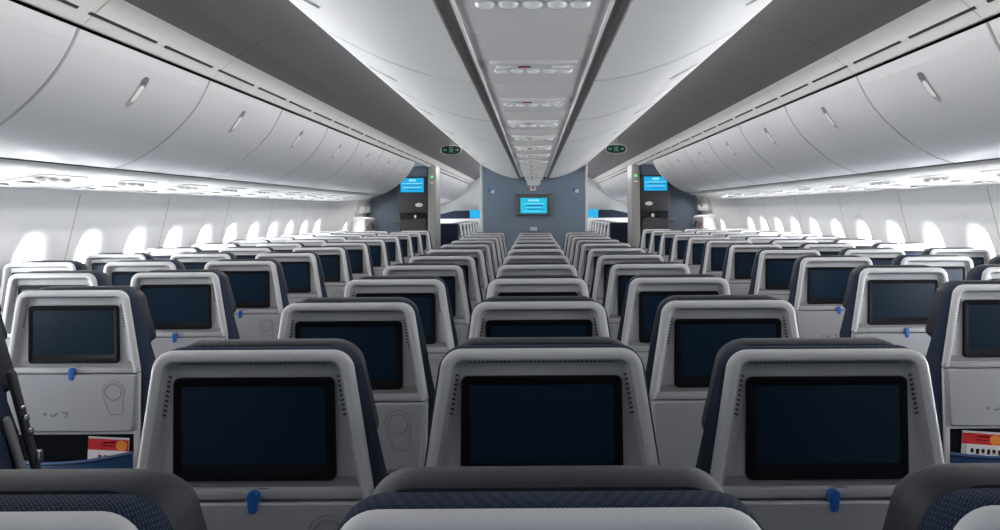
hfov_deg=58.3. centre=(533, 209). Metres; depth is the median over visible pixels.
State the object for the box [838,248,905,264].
seat
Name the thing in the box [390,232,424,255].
seat
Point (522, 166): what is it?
light panel
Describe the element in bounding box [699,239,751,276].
seat
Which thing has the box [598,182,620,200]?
bin
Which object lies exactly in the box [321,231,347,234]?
seat
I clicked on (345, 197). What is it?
light panel
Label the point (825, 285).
monitor
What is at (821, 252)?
monitor
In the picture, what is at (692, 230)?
seat
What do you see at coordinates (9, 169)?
trim
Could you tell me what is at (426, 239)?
seat
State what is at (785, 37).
ceiling
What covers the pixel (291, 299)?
tray
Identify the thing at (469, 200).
wall
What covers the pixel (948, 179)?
light panel
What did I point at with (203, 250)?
monitor
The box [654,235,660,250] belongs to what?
monitor
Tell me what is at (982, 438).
leaflet
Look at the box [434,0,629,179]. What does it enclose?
ceiling panel
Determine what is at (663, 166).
bin
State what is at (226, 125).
bin
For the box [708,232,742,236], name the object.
seat
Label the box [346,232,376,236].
seat
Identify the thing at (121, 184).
light panel
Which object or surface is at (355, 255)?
monitor
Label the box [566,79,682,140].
bin
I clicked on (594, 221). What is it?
seat
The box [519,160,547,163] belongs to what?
light panel
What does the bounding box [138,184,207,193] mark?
light panel
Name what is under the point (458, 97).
bin
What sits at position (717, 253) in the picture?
monitor
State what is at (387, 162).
bin
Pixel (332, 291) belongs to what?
tray
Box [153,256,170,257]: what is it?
monitor
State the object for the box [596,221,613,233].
seat
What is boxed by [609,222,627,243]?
wall
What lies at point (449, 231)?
wall
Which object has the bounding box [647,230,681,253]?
seat
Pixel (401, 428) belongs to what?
tray
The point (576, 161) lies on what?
bin
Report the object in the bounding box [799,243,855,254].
seat
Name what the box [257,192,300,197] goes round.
light panel
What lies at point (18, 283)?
seat
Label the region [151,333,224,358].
tray
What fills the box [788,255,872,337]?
seat
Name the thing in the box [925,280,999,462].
seat
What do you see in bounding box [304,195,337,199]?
light panel
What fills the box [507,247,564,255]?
seat
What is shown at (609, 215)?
divider
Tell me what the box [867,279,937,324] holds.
monitor
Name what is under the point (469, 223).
seat
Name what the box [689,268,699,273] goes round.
tray
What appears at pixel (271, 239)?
seat
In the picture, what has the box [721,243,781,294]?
seat
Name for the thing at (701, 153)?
bin
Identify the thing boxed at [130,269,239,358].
seat
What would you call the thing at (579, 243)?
seat
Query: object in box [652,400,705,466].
tray
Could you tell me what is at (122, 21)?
trim
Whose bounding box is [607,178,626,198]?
bin
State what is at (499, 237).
seat
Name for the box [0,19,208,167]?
bin
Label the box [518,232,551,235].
seat
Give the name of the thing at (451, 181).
bin
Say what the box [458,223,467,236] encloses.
seat
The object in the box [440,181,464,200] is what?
bin
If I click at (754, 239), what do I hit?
seat
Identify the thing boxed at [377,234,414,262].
seat
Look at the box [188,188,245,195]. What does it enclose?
light panel
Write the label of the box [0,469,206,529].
seat
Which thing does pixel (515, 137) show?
light panel
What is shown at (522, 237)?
seat
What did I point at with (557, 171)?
bin
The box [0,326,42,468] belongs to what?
seat
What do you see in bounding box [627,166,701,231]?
wall
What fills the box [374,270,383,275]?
tray
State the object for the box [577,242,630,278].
seat
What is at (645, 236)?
seat
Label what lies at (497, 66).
light panel
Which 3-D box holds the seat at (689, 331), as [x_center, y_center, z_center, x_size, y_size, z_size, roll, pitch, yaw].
[0.531,0.803,2.578,0.482,1.146,0.618,0,0,0]
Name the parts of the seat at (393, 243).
backrest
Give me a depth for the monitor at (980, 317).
2.76 m
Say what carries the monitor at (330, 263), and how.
on the seat at (335, 261)
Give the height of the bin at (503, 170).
0.464 m
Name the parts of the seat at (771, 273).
backrest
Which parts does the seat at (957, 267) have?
backrest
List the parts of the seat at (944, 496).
backrest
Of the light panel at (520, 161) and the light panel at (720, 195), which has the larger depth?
the light panel at (720, 195)
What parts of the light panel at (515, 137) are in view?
plate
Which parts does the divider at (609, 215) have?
panel, blue panel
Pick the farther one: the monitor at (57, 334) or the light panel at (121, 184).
the light panel at (121, 184)
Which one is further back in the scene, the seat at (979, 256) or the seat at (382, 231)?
the seat at (382, 231)
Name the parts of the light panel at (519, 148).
plate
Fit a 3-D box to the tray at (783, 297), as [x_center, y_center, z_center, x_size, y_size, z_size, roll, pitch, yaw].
[1.466,0.564,5.111,0.399,0.195,0.024,0,0,0]
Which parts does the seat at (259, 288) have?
backrest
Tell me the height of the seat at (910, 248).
1.146 m
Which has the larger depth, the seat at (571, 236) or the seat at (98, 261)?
the seat at (571, 236)
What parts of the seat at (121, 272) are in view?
backrest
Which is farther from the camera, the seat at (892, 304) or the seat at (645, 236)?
the seat at (645, 236)
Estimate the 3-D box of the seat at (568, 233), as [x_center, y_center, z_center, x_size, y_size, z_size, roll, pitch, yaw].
[0.531,0.803,9.661,0.482,1.146,0.618,0,0,0]
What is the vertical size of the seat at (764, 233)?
1.146 m
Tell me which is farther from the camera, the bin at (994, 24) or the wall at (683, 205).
the wall at (683, 205)
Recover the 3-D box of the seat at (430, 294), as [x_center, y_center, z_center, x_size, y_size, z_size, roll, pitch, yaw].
[-0.480,0.810,3.365,0.529,1.146,0.618,0,0,0]
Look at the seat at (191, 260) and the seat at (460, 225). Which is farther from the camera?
the seat at (460, 225)
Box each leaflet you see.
[88,436,128,458]
[94,451,135,468]
[961,430,999,453]
[966,445,999,455]
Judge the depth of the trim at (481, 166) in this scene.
11.59 m
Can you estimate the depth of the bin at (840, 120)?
4.73 m
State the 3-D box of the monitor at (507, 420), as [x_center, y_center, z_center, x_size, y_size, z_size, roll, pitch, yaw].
[0.013,0.375,1.551,0.281,0.178,0.018,0,0,0]
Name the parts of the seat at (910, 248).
backrest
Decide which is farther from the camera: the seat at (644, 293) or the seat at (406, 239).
the seat at (406, 239)
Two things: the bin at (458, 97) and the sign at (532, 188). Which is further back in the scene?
the sign at (532, 188)
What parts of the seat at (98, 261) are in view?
backrest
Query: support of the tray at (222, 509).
on the seat at (267, 434)
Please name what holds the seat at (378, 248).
on the floor
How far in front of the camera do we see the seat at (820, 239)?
7.49 m
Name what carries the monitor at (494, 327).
on the seat at (495, 316)
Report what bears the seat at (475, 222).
on the floor
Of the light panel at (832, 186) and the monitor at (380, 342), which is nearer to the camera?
the monitor at (380, 342)
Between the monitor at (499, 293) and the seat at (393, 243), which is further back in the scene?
the seat at (393, 243)
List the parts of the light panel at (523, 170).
plate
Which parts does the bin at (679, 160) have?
door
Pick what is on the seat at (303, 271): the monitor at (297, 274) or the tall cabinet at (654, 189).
the monitor at (297, 274)
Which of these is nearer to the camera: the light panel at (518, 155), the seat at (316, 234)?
the light panel at (518, 155)
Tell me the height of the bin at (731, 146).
0.450 m
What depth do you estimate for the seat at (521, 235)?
8.62 m
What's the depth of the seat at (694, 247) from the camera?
7.48 m
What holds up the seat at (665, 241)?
on the floor
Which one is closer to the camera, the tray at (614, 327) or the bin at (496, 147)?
the tray at (614, 327)
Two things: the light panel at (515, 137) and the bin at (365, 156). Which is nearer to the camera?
the light panel at (515, 137)
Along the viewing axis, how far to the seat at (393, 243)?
8.27 m
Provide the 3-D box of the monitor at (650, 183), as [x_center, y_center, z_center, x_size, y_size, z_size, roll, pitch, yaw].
[1.775,-0.387,13.099,0.355,0.220,0.022,0,0,0]
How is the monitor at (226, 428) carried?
on the seat at (267, 434)
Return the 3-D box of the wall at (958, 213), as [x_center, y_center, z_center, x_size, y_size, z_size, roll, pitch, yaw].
[2.557,0.523,10.150,0.266,1.680,22.900,0,0,0]
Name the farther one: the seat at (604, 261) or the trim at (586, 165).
the trim at (586, 165)
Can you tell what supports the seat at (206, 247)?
on the floor
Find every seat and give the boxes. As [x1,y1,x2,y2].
[0,260,87,318]
[0,312,6,397]
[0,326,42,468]
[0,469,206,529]
[3,270,112,350]
[7,286,155,468]
[84,253,154,271]
[103,260,185,285]
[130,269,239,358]
[137,338,387,529]
[145,247,202,259]
[170,252,236,269]
[191,243,240,251]
[204,259,288,338]
[219,247,274,258]
[227,239,270,246]
[255,252,327,304]
[256,242,304,251]
[257,237,294,242]
[277,297,434,474]
[281,234,315,238]
[286,239,328,245]
[292,246,352,296]
[302,232,332,236]
[310,236,347,241]
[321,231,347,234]
[321,242,374,279]
[330,234,363,239]
[337,465,763,529]
[343,276,458,388]
[344,239,390,275]
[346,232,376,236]
[360,230,388,234]
[362,236,404,264]
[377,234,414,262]
[382,263,471,343]
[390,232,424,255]
[401,230,432,253]
[408,254,482,309]
[424,337,659,466]
[427,248,489,300]
[440,243,494,281]
[451,240,498,275]
[455,222,472,234]
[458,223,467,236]
[459,224,463,237]
[460,237,502,266]
[462,221,477,232]
[464,223,470,234]
[467,234,505,258]
[467,296,610,338]
[470,222,475,232]
[473,232,507,256]
[485,275,589,298]
[495,262,578,277]
[502,254,570,264]
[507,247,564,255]
[510,243,560,249]
[513,239,557,244]
[515,236,555,240]
[517,234,553,237]
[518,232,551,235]
[563,232,597,251]
[565,234,602,256]
[568,236,610,264]
[572,239,618,268]
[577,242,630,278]
[583,247,644,291]
[590,253,663,303]
[591,220,606,231]
[593,221,598,231]
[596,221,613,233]
[599,222,605,233]
[602,222,609,235]
[602,261,690,338]
[606,224,608,236]
[617,274,730,370]
[639,229,669,252]
[645,295,798,466]
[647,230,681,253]
[657,232,694,260]
[668,234,709,263]
[683,228,711,232]
[683,236,729,273]
[695,230,725,234]
[695,337,944,529]
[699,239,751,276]
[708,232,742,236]
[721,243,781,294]
[724,228,752,231]
[725,234,762,239]
[739,230,769,233]
[744,236,786,242]
[748,248,819,301]
[756,231,789,235]
[769,239,817,247]
[777,233,815,238]
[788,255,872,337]
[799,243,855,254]
[802,236,844,242]
[833,239,881,247]
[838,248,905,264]
[839,265,948,356]
[871,242,929,254]
[882,463,999,529]
[891,254,973,280]
[921,247,990,266]
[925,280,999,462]
[966,264,999,279]
[988,254,999,263]
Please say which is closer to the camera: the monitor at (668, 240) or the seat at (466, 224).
the monitor at (668, 240)
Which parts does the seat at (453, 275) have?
backrest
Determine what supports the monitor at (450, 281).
on the seat at (453, 275)
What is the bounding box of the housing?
[526,179,540,185]
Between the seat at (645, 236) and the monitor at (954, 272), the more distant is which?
the seat at (645, 236)
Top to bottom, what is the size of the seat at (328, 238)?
1.146 m
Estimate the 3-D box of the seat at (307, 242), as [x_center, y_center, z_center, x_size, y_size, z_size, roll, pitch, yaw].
[-1.881,0.819,7.733,0.482,1.146,0.618,0,0,0]
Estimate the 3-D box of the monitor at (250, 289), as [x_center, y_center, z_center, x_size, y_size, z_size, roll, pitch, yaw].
[-1.421,0.384,4.345,0.281,0.178,0.018,0,0,0]
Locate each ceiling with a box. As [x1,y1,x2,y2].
[124,0,479,179]
[588,0,930,178]
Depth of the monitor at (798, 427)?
1.54 m
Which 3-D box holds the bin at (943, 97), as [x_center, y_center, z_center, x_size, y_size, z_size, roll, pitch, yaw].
[1.942,-0.448,3.630,0.830,0.450,1.220,0,0,0]
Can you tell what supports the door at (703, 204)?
in the wall at (958, 213)
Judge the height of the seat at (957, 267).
1.146 m
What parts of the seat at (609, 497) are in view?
backrest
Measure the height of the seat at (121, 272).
1.146 m
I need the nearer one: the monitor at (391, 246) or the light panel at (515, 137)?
the light panel at (515, 137)
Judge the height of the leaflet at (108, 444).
0.171 m
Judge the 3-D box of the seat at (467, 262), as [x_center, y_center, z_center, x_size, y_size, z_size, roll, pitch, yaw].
[-0.480,0.810,4.939,0.529,1.146,0.618,0,0,0]
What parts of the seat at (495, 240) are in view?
backrest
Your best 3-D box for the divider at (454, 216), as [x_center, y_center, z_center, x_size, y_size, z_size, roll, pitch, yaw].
[-1.745,0.696,20.975,1.166,1.392,0.250,0,0,0]
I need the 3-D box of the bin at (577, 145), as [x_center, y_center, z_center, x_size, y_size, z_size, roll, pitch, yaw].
[0.451,-0.631,5.800,0.534,0.464,1.220,0,0,0]
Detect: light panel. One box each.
[0,174,87,187]
[72,180,156,190]
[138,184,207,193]
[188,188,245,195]
[227,190,276,196]
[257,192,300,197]
[283,194,321,198]
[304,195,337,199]
[321,196,351,200]
[470,0,594,9]
[489,60,576,73]
[500,97,565,106]
[507,120,559,127]
[512,135,554,140]
[515,146,551,150]
[517,154,549,157]
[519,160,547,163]
[521,165,546,167]
[522,169,545,171]
[523,173,544,174]
[524,175,543,177]
[524,178,542,179]
[714,194,745,197]
[729,192,763,196]
[746,191,784,195]
[767,189,808,194]
[792,187,840,192]
[821,184,878,190]
[860,180,928,188]
[910,175,995,185]
[980,169,999,176]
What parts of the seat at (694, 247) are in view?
backrest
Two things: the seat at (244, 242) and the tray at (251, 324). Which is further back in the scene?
the seat at (244, 242)
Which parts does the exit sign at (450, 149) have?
frame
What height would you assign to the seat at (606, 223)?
1.146 m
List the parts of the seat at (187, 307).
backrest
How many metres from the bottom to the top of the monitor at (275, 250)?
0.178 m
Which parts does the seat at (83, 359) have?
backrest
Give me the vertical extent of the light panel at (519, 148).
0.026 m
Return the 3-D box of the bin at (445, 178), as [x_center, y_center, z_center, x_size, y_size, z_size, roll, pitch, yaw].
[-1.948,-0.422,15.830,0.830,0.450,1.220,0,0,0]
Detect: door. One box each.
[349,200,375,232]
[692,198,718,229]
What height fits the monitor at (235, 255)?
0.178 m
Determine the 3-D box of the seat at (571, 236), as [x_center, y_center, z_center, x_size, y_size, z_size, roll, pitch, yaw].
[0.531,0.803,8.874,0.482,1.146,0.618,0,0,0]
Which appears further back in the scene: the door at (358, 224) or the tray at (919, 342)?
the door at (358, 224)
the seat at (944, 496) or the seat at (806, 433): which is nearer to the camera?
the seat at (944, 496)
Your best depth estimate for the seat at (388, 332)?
2.33 m
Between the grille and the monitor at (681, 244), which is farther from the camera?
the monitor at (681, 244)
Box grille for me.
[16,182,40,183]
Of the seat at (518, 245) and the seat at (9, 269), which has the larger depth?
the seat at (518, 245)
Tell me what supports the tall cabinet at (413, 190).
on the floor
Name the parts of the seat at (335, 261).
backrest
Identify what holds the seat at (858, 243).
on the floor
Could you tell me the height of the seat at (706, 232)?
1.146 m
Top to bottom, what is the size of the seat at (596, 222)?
1.146 m
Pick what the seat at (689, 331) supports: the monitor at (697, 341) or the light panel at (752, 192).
the monitor at (697, 341)
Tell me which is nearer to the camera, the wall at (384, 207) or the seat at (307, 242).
the seat at (307, 242)
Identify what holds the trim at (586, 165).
attached to the wall at (568, 206)
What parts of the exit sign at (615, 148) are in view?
frame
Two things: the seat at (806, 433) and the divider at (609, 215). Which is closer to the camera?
the seat at (806, 433)
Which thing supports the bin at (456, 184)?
hanging from the roof
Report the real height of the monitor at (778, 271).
0.178 m
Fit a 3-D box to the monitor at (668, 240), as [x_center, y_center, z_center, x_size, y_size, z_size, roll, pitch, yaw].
[1.464,0.365,9.067,0.281,0.178,0.018,0,0,0]
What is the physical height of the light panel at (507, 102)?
0.026 m
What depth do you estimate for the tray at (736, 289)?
5.89 m
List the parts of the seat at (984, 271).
backrest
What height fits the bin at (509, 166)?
0.464 m
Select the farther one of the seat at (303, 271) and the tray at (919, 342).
the seat at (303, 271)
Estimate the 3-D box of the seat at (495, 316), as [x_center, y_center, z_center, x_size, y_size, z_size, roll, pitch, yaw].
[0.040,0.807,2.578,0.482,1.146,0.618,0,0,0]
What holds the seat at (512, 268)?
on the floor
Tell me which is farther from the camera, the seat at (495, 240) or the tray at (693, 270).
the seat at (495, 240)
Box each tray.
[5,339,9,350]
[7,367,137,431]
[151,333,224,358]
[199,489,362,529]
[234,310,280,338]
[287,296,307,304]
[325,286,345,296]
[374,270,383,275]
[375,402,424,470]
[428,353,445,388]
[455,324,468,343]
[609,323,619,338]
[636,352,647,370]
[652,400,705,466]
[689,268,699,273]
[729,284,749,294]
[740,487,889,529]
[768,295,788,301]
[796,306,844,337]
[854,328,930,356]
[945,368,999,425]
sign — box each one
[441,138,461,154]
[530,186,535,190]
[605,137,626,153]
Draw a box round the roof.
[10,0,999,178]
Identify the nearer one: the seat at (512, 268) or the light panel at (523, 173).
the seat at (512, 268)
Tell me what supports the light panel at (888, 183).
attached to the wall at (958, 213)
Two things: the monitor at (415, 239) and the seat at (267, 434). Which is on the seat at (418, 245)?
the monitor at (415, 239)
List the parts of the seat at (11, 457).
backrest, armrest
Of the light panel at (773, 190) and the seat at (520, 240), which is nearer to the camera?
the seat at (520, 240)
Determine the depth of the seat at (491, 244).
7.04 m
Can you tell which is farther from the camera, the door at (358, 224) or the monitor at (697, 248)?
the door at (358, 224)
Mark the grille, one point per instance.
(16, 182)
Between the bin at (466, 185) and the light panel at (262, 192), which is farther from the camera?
the bin at (466, 185)
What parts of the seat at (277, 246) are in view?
backrest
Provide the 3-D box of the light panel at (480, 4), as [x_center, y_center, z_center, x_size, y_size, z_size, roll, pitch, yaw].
[-0.003,-0.383,1.623,0.230,0.026,0.130,0,0,0]
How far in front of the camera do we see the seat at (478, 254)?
5.47 m
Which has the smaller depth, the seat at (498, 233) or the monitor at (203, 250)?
the monitor at (203, 250)
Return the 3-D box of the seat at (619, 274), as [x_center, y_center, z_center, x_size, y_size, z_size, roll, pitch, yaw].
[0.531,0.803,4.152,0.482,1.146,0.618,0,0,0]
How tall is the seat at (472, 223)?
1.146 m
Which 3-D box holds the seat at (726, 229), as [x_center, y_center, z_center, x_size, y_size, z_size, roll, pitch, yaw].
[2.462,0.791,10.881,0.482,1.146,0.618,0,0,0]
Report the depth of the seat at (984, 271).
3.56 m
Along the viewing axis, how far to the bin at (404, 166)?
10.90 m
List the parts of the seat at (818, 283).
backrest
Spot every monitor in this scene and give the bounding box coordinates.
[18,285,87,294]
[28,305,119,363]
[91,263,106,269]
[111,271,147,285]
[140,284,211,329]
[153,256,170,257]
[173,376,336,481]
[181,262,207,264]
[203,250,218,251]
[222,271,269,307]
[235,255,256,256]
[275,250,292,251]
[280,261,310,292]
[295,320,402,388]
[319,255,339,281]
[347,249,362,272]
[355,293,435,343]
[369,245,380,266]
[386,242,395,260]
[400,183,423,192]
[400,239,407,256]
[412,237,417,252]
[437,276,455,316]
[460,265,468,290]
[461,375,622,465]
[486,319,591,336]
[498,292,577,295]
[516,194,551,215]
[604,264,612,290]
[618,275,635,315]
[639,291,718,342]
[643,176,667,190]
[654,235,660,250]
[665,237,672,254]
[674,318,781,386]
[677,240,686,258]
[692,243,704,264]
[711,247,726,270]
[734,252,756,278]
[745,375,908,479]
[765,258,796,289]
[807,267,855,303]
[818,251,839,253]
[855,246,870,247]
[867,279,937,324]
[869,258,893,259]
[904,251,921,252]
[931,266,965,279]
[962,299,999,357]
[969,257,983,263]
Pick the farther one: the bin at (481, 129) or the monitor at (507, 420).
the bin at (481, 129)
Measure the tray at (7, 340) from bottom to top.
0.195 m
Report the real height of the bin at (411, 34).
0.464 m
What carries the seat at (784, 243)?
on the floor
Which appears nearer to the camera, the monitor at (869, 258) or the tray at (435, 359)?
the tray at (435, 359)
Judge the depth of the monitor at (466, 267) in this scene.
4.69 m
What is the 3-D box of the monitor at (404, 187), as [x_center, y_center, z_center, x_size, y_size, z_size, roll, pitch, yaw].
[-1.780,-0.363,13.099,0.355,0.220,0.022,0,0,0]
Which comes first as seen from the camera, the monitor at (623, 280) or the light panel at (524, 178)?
the monitor at (623, 280)
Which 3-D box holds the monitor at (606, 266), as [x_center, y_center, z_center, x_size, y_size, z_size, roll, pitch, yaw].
[0.505,0.372,4.699,0.281,0.178,0.018,0,0,0]
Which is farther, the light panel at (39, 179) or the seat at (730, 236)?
the seat at (730, 236)
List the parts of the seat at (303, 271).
backrest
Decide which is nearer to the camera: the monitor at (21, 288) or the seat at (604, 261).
the monitor at (21, 288)
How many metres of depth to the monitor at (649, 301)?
3.12 m
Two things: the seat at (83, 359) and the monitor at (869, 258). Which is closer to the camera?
the seat at (83, 359)
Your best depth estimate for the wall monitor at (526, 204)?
11.53 m
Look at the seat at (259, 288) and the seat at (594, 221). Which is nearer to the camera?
the seat at (259, 288)
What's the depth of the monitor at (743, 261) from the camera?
5.91 m
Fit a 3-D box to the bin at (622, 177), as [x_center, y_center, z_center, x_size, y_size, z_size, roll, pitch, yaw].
[1.942,-0.448,15.830,0.830,0.450,1.220,0,0,0]
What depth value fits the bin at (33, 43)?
2.85 m
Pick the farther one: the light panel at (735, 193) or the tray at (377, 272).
the light panel at (735, 193)
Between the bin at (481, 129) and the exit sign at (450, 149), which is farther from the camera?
the exit sign at (450, 149)
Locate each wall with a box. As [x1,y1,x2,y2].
[0,187,371,285]
[366,167,440,246]
[440,177,627,218]
[441,223,458,245]
[483,165,584,251]
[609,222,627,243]
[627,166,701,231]
[696,184,999,255]
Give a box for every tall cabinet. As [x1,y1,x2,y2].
[398,166,427,231]
[640,165,669,238]
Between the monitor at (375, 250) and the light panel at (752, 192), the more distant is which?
the light panel at (752, 192)
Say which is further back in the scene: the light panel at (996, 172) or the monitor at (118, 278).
the monitor at (118, 278)
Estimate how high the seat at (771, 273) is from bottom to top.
1.146 m
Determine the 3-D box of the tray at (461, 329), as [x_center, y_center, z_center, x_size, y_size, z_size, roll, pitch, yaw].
[-0.481,0.576,3.891,0.399,0.195,0.024,0,0,0]
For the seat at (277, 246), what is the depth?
6.70 m
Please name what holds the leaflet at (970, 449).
in the seat at (962, 357)
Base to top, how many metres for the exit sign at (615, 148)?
0.248 m
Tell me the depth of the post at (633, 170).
13.05 m
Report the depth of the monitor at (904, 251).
5.91 m
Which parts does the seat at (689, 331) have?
backrest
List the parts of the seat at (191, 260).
backrest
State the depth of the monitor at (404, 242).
9.06 m
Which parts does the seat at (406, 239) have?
backrest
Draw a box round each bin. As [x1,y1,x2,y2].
[0,0,76,122]
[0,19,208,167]
[71,75,281,177]
[175,105,327,182]
[246,125,359,187]
[289,0,470,80]
[290,139,382,190]
[318,25,490,120]
[321,149,400,192]
[352,157,414,194]
[386,83,500,141]
[421,113,506,154]
[440,174,449,190]
[440,177,455,196]
[440,179,460,199]
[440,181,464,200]
[442,131,510,163]
[448,183,468,201]
[457,144,514,169]
[469,154,516,174]
[476,160,518,178]
[549,161,588,177]
[551,154,596,174]
[553,143,609,169]
[556,132,621,162]
[560,112,644,153]
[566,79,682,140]
[576,21,748,119]
[595,0,771,79]
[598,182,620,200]
[602,179,626,199]
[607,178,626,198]
[612,176,626,194]
[617,172,626,188]
[653,155,721,192]
[667,145,748,190]
[684,138,775,187]
[707,123,821,184]
[739,101,885,179]
[785,72,995,172]
[858,18,999,162]
[989,17,999,44]
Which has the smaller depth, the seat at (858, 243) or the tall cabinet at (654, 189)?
the seat at (858, 243)
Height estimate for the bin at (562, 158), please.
0.464 m
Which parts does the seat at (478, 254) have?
backrest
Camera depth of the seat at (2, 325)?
2.91 m
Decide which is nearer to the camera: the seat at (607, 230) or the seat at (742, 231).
the seat at (742, 231)
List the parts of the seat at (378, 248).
backrest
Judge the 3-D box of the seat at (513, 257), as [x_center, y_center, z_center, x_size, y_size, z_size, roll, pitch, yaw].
[0.040,0.807,4.939,0.482,1.146,0.618,0,0,0]
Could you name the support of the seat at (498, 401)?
on the floor
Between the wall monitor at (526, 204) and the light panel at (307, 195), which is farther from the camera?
the wall monitor at (526, 204)
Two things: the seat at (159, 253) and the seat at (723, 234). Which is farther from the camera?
the seat at (723, 234)
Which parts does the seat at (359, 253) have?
backrest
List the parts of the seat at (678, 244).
backrest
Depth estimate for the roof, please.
4.65 m
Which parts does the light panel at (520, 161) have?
plate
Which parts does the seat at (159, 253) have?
backrest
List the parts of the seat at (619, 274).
backrest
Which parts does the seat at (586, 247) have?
backrest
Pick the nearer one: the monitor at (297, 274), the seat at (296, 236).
the monitor at (297, 274)
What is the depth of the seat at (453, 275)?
3.90 m
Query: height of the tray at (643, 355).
0.195 m
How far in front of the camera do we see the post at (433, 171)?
13.05 m
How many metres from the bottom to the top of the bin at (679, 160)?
0.450 m
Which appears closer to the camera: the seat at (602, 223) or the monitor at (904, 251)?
the monitor at (904, 251)
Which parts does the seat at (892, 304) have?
backrest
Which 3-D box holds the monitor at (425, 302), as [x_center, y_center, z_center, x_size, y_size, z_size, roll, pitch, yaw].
[-0.483,0.378,3.125,0.281,0.178,0.018,0,0,0]
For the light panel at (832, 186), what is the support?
attached to the wall at (958, 213)
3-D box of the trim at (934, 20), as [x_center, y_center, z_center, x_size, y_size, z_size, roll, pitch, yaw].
[1.496,-0.691,9.869,0.198,0.093,23.462,0,0,0]
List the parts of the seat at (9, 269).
backrest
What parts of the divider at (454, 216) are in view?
blue panel, panel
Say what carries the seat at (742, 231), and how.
on the floor
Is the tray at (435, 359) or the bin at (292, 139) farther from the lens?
the bin at (292, 139)
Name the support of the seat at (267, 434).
on the floor
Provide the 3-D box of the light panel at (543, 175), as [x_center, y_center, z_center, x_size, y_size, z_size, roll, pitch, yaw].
[-0.003,-0.383,10.280,0.230,0.026,0.130,0,0,0]
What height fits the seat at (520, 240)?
1.146 m
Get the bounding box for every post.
[428,166,439,248]
[628,164,639,247]
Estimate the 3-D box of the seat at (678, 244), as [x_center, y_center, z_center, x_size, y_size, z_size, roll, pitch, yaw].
[1.467,0.797,8.520,0.529,1.146,0.618,0,0,0]
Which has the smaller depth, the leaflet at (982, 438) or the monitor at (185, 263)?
the leaflet at (982, 438)
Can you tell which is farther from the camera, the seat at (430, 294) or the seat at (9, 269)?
the seat at (9, 269)
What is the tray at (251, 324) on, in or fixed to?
on the seat at (259, 288)
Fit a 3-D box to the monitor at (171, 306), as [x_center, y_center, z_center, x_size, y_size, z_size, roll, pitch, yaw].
[-1.421,0.384,3.558,0.281,0.178,0.018,0,0,0]
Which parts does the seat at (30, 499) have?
backrest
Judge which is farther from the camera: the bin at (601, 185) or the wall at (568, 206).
the bin at (601, 185)
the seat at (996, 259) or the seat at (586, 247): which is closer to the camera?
the seat at (996, 259)
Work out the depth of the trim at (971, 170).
5.42 m
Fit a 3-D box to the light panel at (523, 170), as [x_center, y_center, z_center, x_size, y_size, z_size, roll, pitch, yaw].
[-0.003,-0.383,8.706,0.230,0.026,0.130,0,0,0]
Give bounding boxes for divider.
[440,210,479,225]
[588,209,627,231]
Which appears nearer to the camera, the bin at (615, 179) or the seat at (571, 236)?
the seat at (571, 236)
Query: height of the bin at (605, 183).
0.450 m
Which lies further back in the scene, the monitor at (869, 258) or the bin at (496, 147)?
the bin at (496, 147)
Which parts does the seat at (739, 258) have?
backrest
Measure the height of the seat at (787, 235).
1.146 m
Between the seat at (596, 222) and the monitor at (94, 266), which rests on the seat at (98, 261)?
the monitor at (94, 266)
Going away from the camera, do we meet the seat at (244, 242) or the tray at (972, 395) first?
the tray at (972, 395)
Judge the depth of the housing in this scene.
11.45 m
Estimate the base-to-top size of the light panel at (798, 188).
0.050 m
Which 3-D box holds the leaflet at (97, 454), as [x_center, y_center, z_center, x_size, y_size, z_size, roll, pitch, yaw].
[-1.294,0.828,2.757,0.136,0.173,0.003,0,0,0]
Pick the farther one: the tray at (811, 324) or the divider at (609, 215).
the divider at (609, 215)
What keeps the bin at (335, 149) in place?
attached to the wall at (55, 222)
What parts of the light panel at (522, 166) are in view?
plate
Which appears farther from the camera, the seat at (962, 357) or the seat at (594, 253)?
the seat at (594, 253)
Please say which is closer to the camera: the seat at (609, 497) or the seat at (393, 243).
the seat at (609, 497)
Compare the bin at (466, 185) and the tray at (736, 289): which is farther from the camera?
the bin at (466, 185)
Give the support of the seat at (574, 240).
on the floor
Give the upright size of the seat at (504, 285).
1.146 m
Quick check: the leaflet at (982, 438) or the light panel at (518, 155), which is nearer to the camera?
the leaflet at (982, 438)
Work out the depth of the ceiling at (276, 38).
4.75 m
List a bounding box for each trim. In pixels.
[0,159,449,203]
[19,0,474,183]
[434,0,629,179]
[480,164,482,231]
[585,163,587,231]
[592,0,999,182]
[618,158,999,202]
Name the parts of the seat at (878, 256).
backrest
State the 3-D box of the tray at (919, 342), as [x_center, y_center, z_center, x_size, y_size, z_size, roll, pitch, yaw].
[1.466,0.564,3.537,0.399,0.195,0.024,0,0,0]
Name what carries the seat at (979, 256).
on the floor
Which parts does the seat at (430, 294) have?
backrest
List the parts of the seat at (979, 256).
backrest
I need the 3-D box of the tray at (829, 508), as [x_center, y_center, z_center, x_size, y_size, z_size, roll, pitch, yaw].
[0.507,0.573,1.530,0.399,0.194,0.024,0,0,0]
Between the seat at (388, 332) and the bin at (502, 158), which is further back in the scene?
the bin at (502, 158)
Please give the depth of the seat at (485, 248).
6.26 m
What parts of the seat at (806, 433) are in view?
backrest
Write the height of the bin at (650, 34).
0.464 m
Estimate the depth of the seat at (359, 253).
6.70 m
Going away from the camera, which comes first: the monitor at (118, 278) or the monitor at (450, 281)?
the monitor at (450, 281)
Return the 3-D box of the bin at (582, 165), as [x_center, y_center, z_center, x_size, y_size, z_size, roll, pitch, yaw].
[0.451,-0.631,10.680,0.534,0.464,1.220,0,0,0]
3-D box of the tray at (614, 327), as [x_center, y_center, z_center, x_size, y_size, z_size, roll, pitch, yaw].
[0.507,0.570,3.891,0.399,0.195,0.024,0,0,0]

